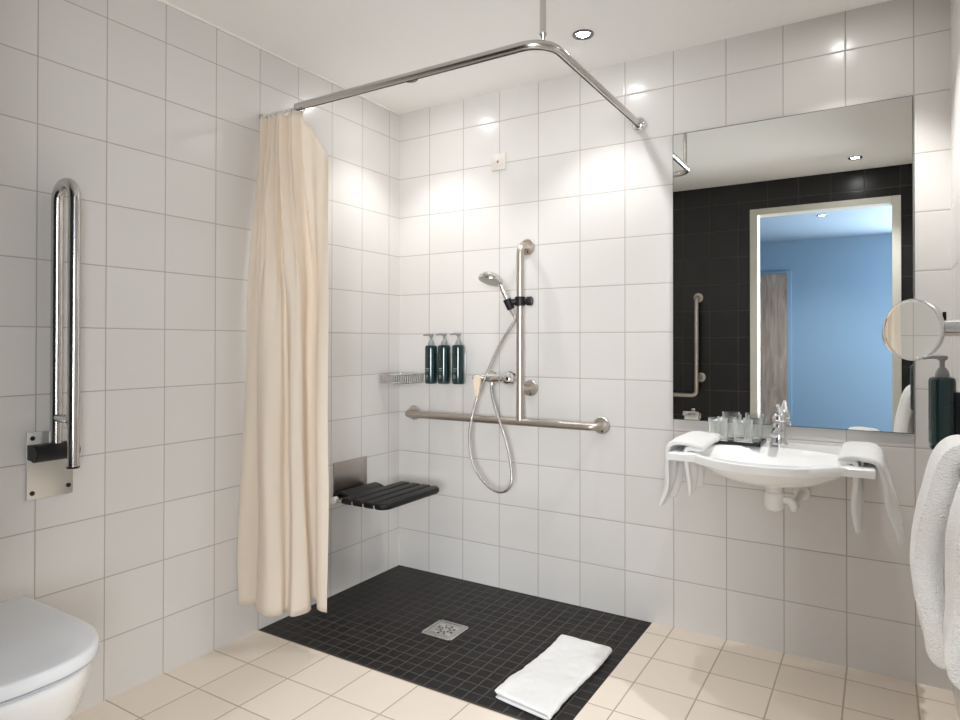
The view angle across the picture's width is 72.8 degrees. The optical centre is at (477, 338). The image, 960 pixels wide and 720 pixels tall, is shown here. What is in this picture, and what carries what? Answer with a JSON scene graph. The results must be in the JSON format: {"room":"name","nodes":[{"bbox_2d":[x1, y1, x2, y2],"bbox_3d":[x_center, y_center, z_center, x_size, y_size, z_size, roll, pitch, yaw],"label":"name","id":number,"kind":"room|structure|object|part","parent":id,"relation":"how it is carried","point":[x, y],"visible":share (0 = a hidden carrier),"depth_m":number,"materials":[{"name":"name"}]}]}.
{"room":"accessible bathroom","nodes":[
{"label":"accessible bathroom","id":0,"kind":"room"},
{"bbox_2d":[0,0,399,715],"bbox_3d":[-1.107,0.044,2.351,0.120,2.435,2.720,0,0,32],"label":"wall","id":1,"kind":"structure","parent":0,"point":[151,108],"depth_m":2.24,"materials":[{"name":"white tile"}]},
{"bbox_2d":[0,595,98,719],"bbox_3d":[-1.173,0.867,1.511,0.638,0.348,0.389,0,0,32],"label":"toilet","id":2,"kind":"object","parent":1,"relation":"attached to","point":[47,652],"visible":1,"depth_m":1.43,"materials":[{"name":"white ceramic"}]},
{"bbox_3d":[-1.121,0.729,1.480,0.515,0.006,0.366,0,0,32],"label":"seat","id":3,"kind":"part","parent":2,"relation":"part of","materials":[{"name":"white plastic"}]},
{"bbox_2d":[26,178,80,500],"bbox_3d":[-1.217,0.000,1.912,0.152,0.942,0.131,0,0,32],"label":"support rail","id":4,"kind":"object","parent":1,"relation":"attached to","point":[52,455],"visible":1,"depth_m":1.91,"materials":[{"name":"grey metal"}]},
{"bbox_3d":[-1.279,0.373,1.949,0.005,0.197,0.128,0,0,32],"label":"mounting plate","id":5,"kind":"part","parent":4,"relation":"part of","materials":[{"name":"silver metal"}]},
{"bbox_2d":[158,0,400,115],"bbox_3d":[-1.057,-1.170,2.318,0.006,0.008,2.500,0,0,32],"label":"trim","id":6,"kind":"structure","parent":1,"relation":"attached to","point":[162,1],"depth_m":2.63,"materials":[{"name":"white paint"}]},
{"bbox_2d":[330,456,438,509],"bbox_3d":[-0.435,0.657,2.957,0.384,0.180,0.420,0,0,32],"label":"shower seat","id":7,"kind":"object","parent":1,"relation":"attached to","point":[350,486],"visible":1,"depth_m":2.96,"materials":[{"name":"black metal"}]},
{"bbox_2d":[69,565,958,719],"bbox_3d":[-0.101,1.208,1.653,2.320,0.100,2.600,0,0,32],"label":"floor","id":8,"kind":"structure","parent":0,"point":[670,673],"depth_m":2.26,"materials":[{"name":"beige tile"}]},
{"bbox_2d":[420,619,469,642],"bbox_3d":[-0.130,1.165,2.601,0.144,0.009,0.144,0,0,32],"label":"floor drain","id":9,"kind":"object","parent":8,"relation":"on","point":[443,630],"visible":1,"depth_m":2.59,"materials":[{"name":"silver metal"}]},
{"bbox_2d":[495,635,611,719],"bbox_3d":[0.271,1.146,2.243,0.230,0.031,0.520,0,0,32],"label":"bath mat","id":10,"kind":"object","parent":8,"relation":"on","point":[544,684],"visible":1,"depth_m":2.19,"materials":[{"name":"white fabric"}]},
{"bbox_2d":[164,0,890,113],"bbox_3d":[-0.066,-1.226,1.721,2.560,0.100,2.720,0,0,32],"label":"ceiling","id":11,"kind":"structure","parent":0,"point":[348,43],"depth_m":2.46,"materials":[{"name":"white paint"}]},
{"bbox_2d":[259,0,646,131],"bbox_3d":[-0.088,-1.016,2.656,1.297,0.308,0.905,0,0,32],"label":"rail","id":12,"kind":"object","parent":11,"relation":"attached to","point":[639,124],"visible":0.94,"depth_m":2.19,"materials":[{"name":"grey metal"}]},
{"bbox_3d":[-0.785,-0.890,2.568,0.198,0.012,0.012,0,0,32],"label":"rail","id":13,"kind":"part","parent":12,"relation":"part of","materials":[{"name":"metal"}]},
{"bbox_2d":[237,107,328,616],"bbox_3d":[-0.734,0.066,2.484,0.375,1.926,0.188,0,0,18],"label":"shower curtain","id":14,"kind":"object","parent":12,"relation":"hanging from","point":[282,545],"visible":1,"depth_m":2.46,"materials":[{"name":"beige fabric"}]},
{"bbox_2d":[572,29,593,39],"bbox_3d":[0.405,-1.167,2.505,0.082,0.006,0.082,0,0,32],"label":"recessed light","id":15,"kind":"object","parent":11,"relation":"in","point":[583,34],"visible":1,"depth_m":2.50,"materials":[{"name":"white"}]},
{"bbox_2d":[399,0,952,690],"bbox_3d":[0.614,0.050,2.819,2.320,2.435,0.120,0,0,32],"label":"wall","id":16,"kind":"structure","parent":0,"point":[581,521],"depth_m":2.74,"materials":[{"name":"white tile"}]},
{"bbox_2d":[379,373,424,383],"bbox_3d":[-0.378,0.200,3.258,0.165,0.048,0.165,0,0,32],"label":"basket","id":17,"kind":"object","parent":16,"relation":"attached to","point":[388,374],"visible":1,"depth_m":3.22,"materials":[{"name":"silver metal"}]},
{"bbox_2d":[423,334,437,383],"bbox_3d":[-0.221,0.098,3.210,0.083,0.246,0.064,0,0,-32],"label":"pump bottle","id":18,"kind":"object","parent":16,"relation":"attached to","point":[431,355],"visible":0.96,"depth_m":3.18,"materials":[{"name":"teal"}]},
{"bbox_2d":[436,333,451,383],"bbox_3d":[-0.155,0.096,3.170,0.083,0.246,0.064,0,0,-32],"label":"pump bottle","id":19,"kind":"object","parent":16,"relation":"attached to","point":[444,355],"visible":0.99,"depth_m":3.14,"materials":[{"name":"teal"}]},
{"bbox_2d":[450,333,465,383],"bbox_3d":[-0.084,0.095,3.127,0.083,0.246,0.064,0,0,-32],"label":"pump bottle","id":20,"kind":"object","parent":16,"relation":"attached to","point":[458,350],"visible":1,"depth_m":3.09,"materials":[{"name":"teal"}]},
{"bbox_2d":[472,371,515,396],"bbox_3d":[0.069,0.209,3.008,0.215,0.114,0.126,0,0,32],"label":"shower mixer","id":21,"kind":"object","parent":16,"relation":"attached to","point":[508,378],"visible":0.94,"depth_m":2.98,"materials":[{"name":"silver metal"}]},
{"bbox_3d":[-0.002,0.218,2.983,0.038,0.096,0.010,0,0,32],"label":"lever","id":22,"kind":"part","parent":21,"relation":"part of","materials":[{"name":"beige plastic"}]},
{"bbox_3d":[0.139,0.183,2.964,0.049,0.058,0.058,0,0,32],"label":"temperature knob","id":23,"kind":"part","parent":21,"relation":"part of","materials":[{"name":"silver metal"}]},
{"bbox_2d":[491,153,505,170],"bbox_3d":[0.097,-0.831,3.063,0.076,0.078,0.016,0,0,32],"label":"button","id":24,"kind":"object","parent":16,"relation":"attached to","point":[498,161],"visible":1,"depth_m":3.06,"materials":[{"name":"grey plastic"}]},
{"bbox_2d":[405,239,609,433],"bbox_3d":[0.082,-0.023,3.022,1.078,0.867,0.092,0,0,32],"label":"grab bar","id":25,"kind":"object","parent":16,"relation":"attached to","point":[601,425],"visible":1,"depth_m":2.91,"materials":[{"name":"silver metal"}]},
{"bbox_2d":[468,271,515,493],"bbox_3d":[0.048,0.198,2.937,0.234,0.992,0.150,0,0,32],"label":"shower","id":26,"kind":"object","parent":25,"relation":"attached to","point":[489,278],"visible":1,"depth_m":2.93,"materials":[{"name":"silver metal"}]},
{"bbox_3d":[0.128,-0.181,2.920,0.078,0.142,0.025,0,0,-12],"label":"handle","id":27,"kind":"part","parent":26,"relation":"part of","materials":[{"name":"silver metal"}]},
{"bbox_2d":[503,296,532,309],"bbox_3d":[0.182,-0.158,2.919,0.134,0.062,0.057,0,0,12],"label":"holder","id":28,"kind":"object","parent":25,"relation":"attached to","point":[509,303],"visible":0.99,"depth_m":2.90,"materials":[{"name":"black plastic"}]},
{"bbox_3d":[0.223,-0.168,2.906,0.042,0.042,0.042,0,0,26],"label":"knob","id":29,"kind":"part","parent":28,"relation":"part of","materials":[{"name":"black plastic"}]},
{"bbox_2d":[667,441,875,512],"bbox_3d":[0.984,0.487,2.186,0.600,0.209,0.561,0,0,32],"label":"washbasin","id":30,"kind":"object","parent":16,"relation":"attached to","point":[798,466],"visible":0.82,"depth_m":2.14,"materials":[{"name":"white ceramic"}]},
{"bbox_2d":[659,431,721,505],"bbox_3d":[0.752,0.466,2.340,0.184,0.250,0.284,0,0,32],"label":"hand towel","id":31,"kind":"object","parent":30,"relation":"on","point":[696,441],"visible":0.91,"depth_m":2.28,"materials":[{"name":"white fabric"}]},
{"bbox_2d":[714,435,766,446],"bbox_3d":[0.938,0.378,2.425,0.233,0.013,0.150,0,0,32],"label":"tray","id":32,"kind":"object","parent":30,"relation":"on","point":[727,442],"visible":0.56,"depth_m":2.36,"materials":[{"name":"black paint"}]},
{"bbox_2d":[717,417,735,439],"bbox_3d":[0.945,0.339,2.470,0.068,0.084,0.068,0,0,32],"label":"tumbler","id":33,"kind":"object","parent":32,"relation":"on","point":[724,438],"visible":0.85,"depth_m":2.46,"materials":[{"name":"clear glass"}]},
{"bbox_2d":[743,418,762,441],"bbox_3d":[1.023,0.339,2.421,0.068,0.084,0.068,0,0,32],"label":"tumbler","id":34,"kind":"object","parent":32,"relation":"on","point":[754,440],"visible":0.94,"depth_m":2.41,"materials":[{"name":"clear glass"}]},
{"bbox_3d":[0.966,0.380,2.371,0.074,0.001,0.074,0,0,32],"label":"coaster","id":35,"kind":"object","parent":32,"relation":"on","visible":0},
{"bbox_2d":[733,419,752,442],"bbox_3d":[0.966,0.337,2.371,0.068,0.084,0.068,0,0,32],"label":"tumbler","id":36,"kind":"object","parent":35,"relation":"on","point":[733,419],"visible":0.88,"depth_m":2.37,"materials":[{"name":"clear glass"}]},
{"bbox_2d":[667,441,875,487],"bbox_3d":[0.984,0.431,2.187,0.600,0.097,0.560,0,0,32],"label":"basin","id":37,"kind":"object","parent":30,"relation":"in","point":[794,465],"depth_m":2.10,"materials":[{"name":"white ceramic"}]},
{"bbox_2d":[770,404,788,445],"bbox_3d":[1.072,0.309,2.330,0.062,0.150,0.146,0,0,32],"label":"faucet","id":38,"kind":"object","parent":30,"relation":"on","point":[778,434],"visible":1,"depth_m":2.34,"materials":[{"name":"silver metal"}]},
{"bbox_3d":[1.062,0.330,2.313,0.034,0.030,0.105,0,0,32],"label":"spout","id":39,"kind":"part","parent":38,"relation":"part of","materials":[{"name":"silver metal"}]},
{"bbox_3d":[1.091,0.268,2.361,0.047,0.067,0.060,0,0,32],"label":"lever","id":40,"kind":"part","parent":38,"relation":"part of","materials":[{"name":"silver metal"}]},
{"bbox_2d":[838,441,904,544],"bbox_3d":[1.252,0.477,2.073,0.173,0.267,0.354,0,0,32],"label":"hand towel","id":41,"kind":"object","parent":30,"relation":"on","point":[855,453],"visible":0.96,"depth_m":1.96,"materials":[{"name":"white fabric"}]},
{"bbox_2d":[673,96,913,433],"bbox_3d":[1.135,-0.251,2.425,0.810,1.150,0.008,0,0,32],"label":"wall mirror","id":42,"kind":"object","parent":16,"relation":"attached to","point":[793,234],"visible":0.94,"depth_m":2.40,"materials":[{"name":"clear glass"}]},
{"bbox_2d":[950,0,959,719],"bbox_3d":[0.971,0.038,1.072,0.120,2.435,2.720,0,0,32],"label":"wall","id":43,"kind":"structure","parent":0,"point":[954,4],"depth_m":2.03,"materials":[{"name":"white tile"}]},
{"bbox_2d":[883,299,959,360],"bbox_3d":[1.230,-0.025,1.794,0.208,0.172,0.091,0,-1,42],"label":"magnifying mirror","id":44,"kind":"object","parent":43,"relation":"attached to","point":[913,329],"visible":0.98,"depth_m":1.80,"materials":[{"name":"silver metal"}]},
{"bbox_2d":[885,301,939,357],"bbox_3d":[1.205,-0.025,1.809,0.001,0.159,0.159,0,0,-20],"label":"mirror glass","id":45,"kind":"object","parent":44,"relation":"attached to","point":[912,328],"depth_m":1.80,"materials":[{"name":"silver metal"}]},
{"bbox_3d":[1.278,-0.029,1.762,0.069,0.046,0.061,0,0,32],"label":"arm","id":46,"kind":"part","parent":44,"relation":"part of","materials":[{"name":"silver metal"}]},
{"bbox_2d":[923,355,959,448],"bbox_3d":[1.216,0.165,1.690,0.103,0.246,0.060,0,0,32],"label":"pump bottle","id":47,"kind":"object","parent":43,"relation":"attached to","point":[943,396],"visible":0.83,"depth_m":1.67,"materials":[{"name":"teal"}]},
{"bbox_3d":[1.189,0.049,1.703,0.043,0.013,0.012,0,0,22],"label":"spout","id":48,"kind":"part","parent":47,"relation":"part of","materials":[{"name":"grey plastic"}]},
{"bbox_3d":[0.922,0.251,1.177,0.073,0.044,0.534,0,0,32],"label":"towel rail","id":49,"kind":"object","parent":43,"relation":"attached to","visible":0},
{"bbox_2d":[910,435,959,689],"bbox_3d":[0.916,0.421,1.248,0.138,0.440,0.387,0,0,32],"label":"bath towel","id":50,"kind":"object","parent":49,"relation":"hanging from","point":[935,533],"visible":1,"depth_m":1.26,"materials":[{"name":"white fabric"}]}
]}

